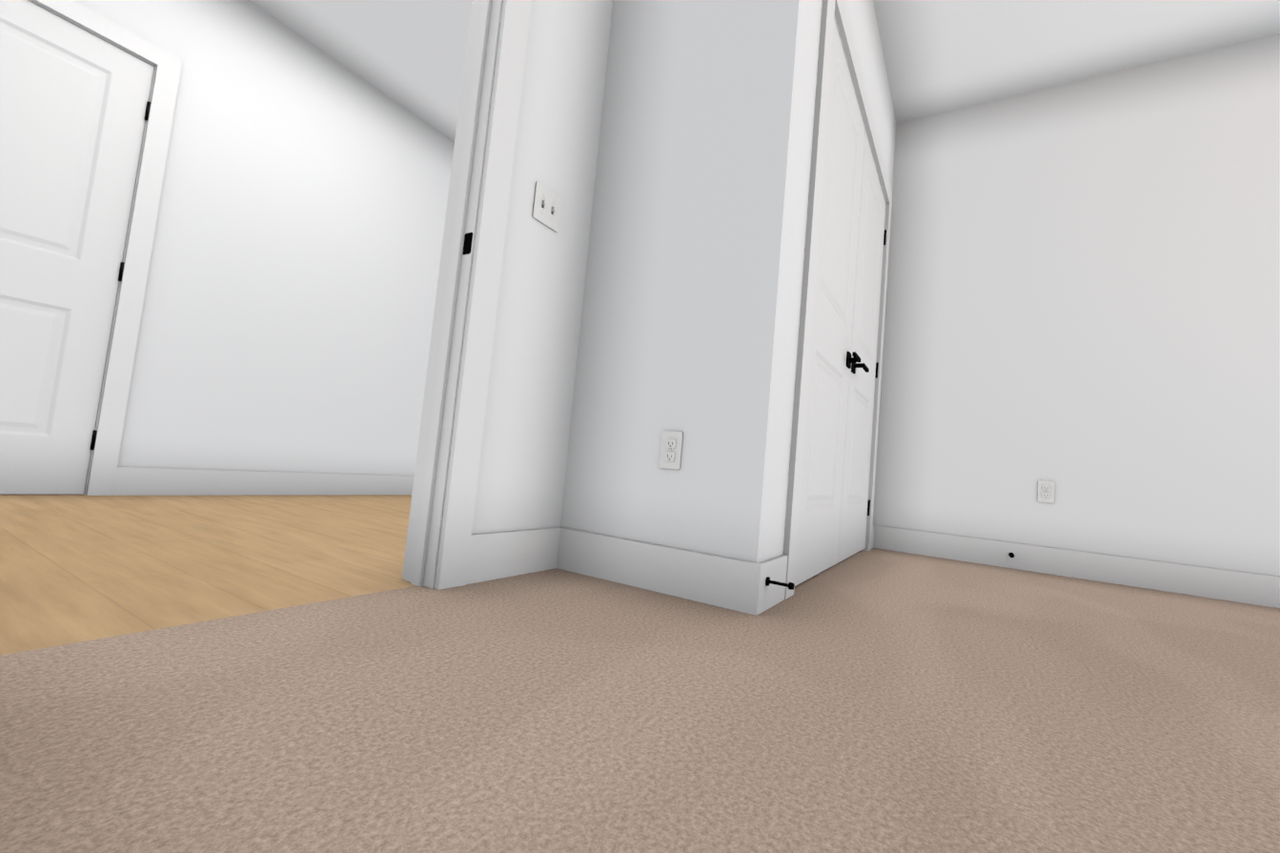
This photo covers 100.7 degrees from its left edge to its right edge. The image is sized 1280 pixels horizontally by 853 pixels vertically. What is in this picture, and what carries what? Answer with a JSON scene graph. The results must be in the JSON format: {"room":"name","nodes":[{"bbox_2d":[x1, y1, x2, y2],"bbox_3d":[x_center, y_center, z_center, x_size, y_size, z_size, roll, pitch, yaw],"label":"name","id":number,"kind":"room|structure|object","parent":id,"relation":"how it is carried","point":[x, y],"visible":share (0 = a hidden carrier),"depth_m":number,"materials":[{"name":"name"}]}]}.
{"room":"empty bedroom","nodes":[
{"label":"empty bedroom","id":0,"kind":"room"},
{"bbox_2d":[0,493,416,654],"bbox_3d":[-1.364,0.450,2.378,2.335,0.060,3.000,3,-5,32],"label":"floor","id":1,"kind":"structure","parent":0,"point":[76,568],"depth_m":1.49,"materials":[{"name":"beige wood"}]},
{"bbox_2d":[28,0,886,589],"bbox_3d":[-0.781,-0.576,2.528,3.084,2.105,3.330,3,-5,32],"label":"door frame","id":2,"kind":"structure","parent":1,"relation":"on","point":[423,545],"depth_m":1.47,"materials":[{"name":"white paint"}]},
{"bbox_2d":[0,548,1279,852],"bbox_3d":[1.884,0.633,0.764,4.895,0.060,3.686,3,-5,32],"label":"floor","id":3,"kind":"structure","parent":0,"point":[877,700],"depth_m":0.77,"materials":[{"name":"beige carpet"}]},
{"bbox_2d":[74,0,1279,576],"bbox_3d":[0.835,-0.794,1.589,7.900,2.700,3.926,3,-5,32],"label":"wall","id":4,"kind":"structure","parent":0,"point":[1083,299],"depth_m":2.66,"materials":[{"name":"paint"}]},
{"bbox_2d":[0,0,154,493],"bbox_3d":[-2.643,-0.760,2.197,0.089,2.077,0.742,3,-5,32],"label":"hall door","id":5,"kind":"structure","parent":4,"relation":"in","point":[74,106],"depth_m":2.34,"materials":[{"name":"white paint"}]},
{"bbox_2d":[32,0,892,599],"bbox_3d":[-0.718,-0.607,2.496,2.982,2.175,3.485,3,-5,32],"label":"trim","id":6,"kind":"structure","parent":4,"relation":"attached to","point":[461,486],"depth_m":1.71,"materials":[{"name":"white paint"}]},
{"bbox_2d":[462,232,472,254],"bbox_3d":[-0.475,-0.505,1.464,0.032,0.060,0.002,3,-5,32],"label":"strike plate","id":7,"kind":"object","parent":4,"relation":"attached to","point":[467,243],"depth_m":1.46,"materials":[{"name":"black metal"}]},
{"bbox_2d":[531,182,561,232],"bbox_3d":[-0.292,-0.699,1.691,0.016,0.114,0.116,3,-5,32],"label":"light switch","id":8,"kind":"object","parent":4,"relation":"attached to","point":[546,208],"visible":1,"depth_m":1.69,"materials":[{"name":"white plastic"}]},
{"bbox_2d":[659,430,683,469],"bbox_3d":[0.094,0.072,1.619,0.070,0.114,0.010,3,-5,32],"label":"outlet","id":9,"kind":"object","parent":4,"relation":"attached to","point":[671,447],"visible":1,"depth_m":1.61,"materials":[{"name":"white plastic"}]},
{"bbox_2d":[112,467,1279,615],"bbox_3d":[0.952,0.491,1.354,7.110,0.135,3.686,3,-5,32],"label":"baseboard","id":10,"kind":"structure","parent":4,"relation":"attached to","point":[735,584],"depth_m":2.42,"materials":[{"name":"white paint"}]},
{"bbox_2d":[765,576,794,589],"bbox_3d":[0.384,0.432,1.457,0.075,0.023,0.024,3,-5,32],"label":"door stop","id":11,"kind":"object","parent":4,"relation":"attached to","point":[790,585],"visible":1,"depth_m":1.45,"materials":[{"name":"black metal"}]},
{"bbox_2d":[794,17,865,586],"bbox_3d":[0.785,-0.443,2.119,0.089,2.044,0.774,3,-5,32],"label":"closet door","id":12,"kind":"structure","parent":4,"relation":"in","point":[831,359],"depth_m":2.10,"materials":[{"name":"white paint"}]},
{"bbox_2d":[837,131,886,563],"bbox_3d":[1.190,-0.359,2.778,0.089,2.044,0.777,3,-5,32],"label":"closet door","id":13,"kind":"structure","parent":4,"relation":"in","point":[855,507],"depth_m":2.73,"materials":[{"name":"white paint"}]},
{"bbox_2d":[1036,480,1055,503],"bbox_3d":[2.150,0.344,2.807,0.070,0.114,0.010,3,-5,32],"label":"outlet","id":14,"kind":"object","parent":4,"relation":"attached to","point":[1046,491],"visible":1,"depth_m":2.81,"materials":[{"name":"white plastic"}]},
{"bbox_2d":[248,0,1279,142],"bbox_3d":[1.197,-2.183,1.544,7.350,0.120,3.926,3,-5,32],"label":"ceiling","id":15,"kind":"structure","parent":0,"point":[940,56],"depth_m":2.84,"materials":[{"name":"paint"}]}
]}

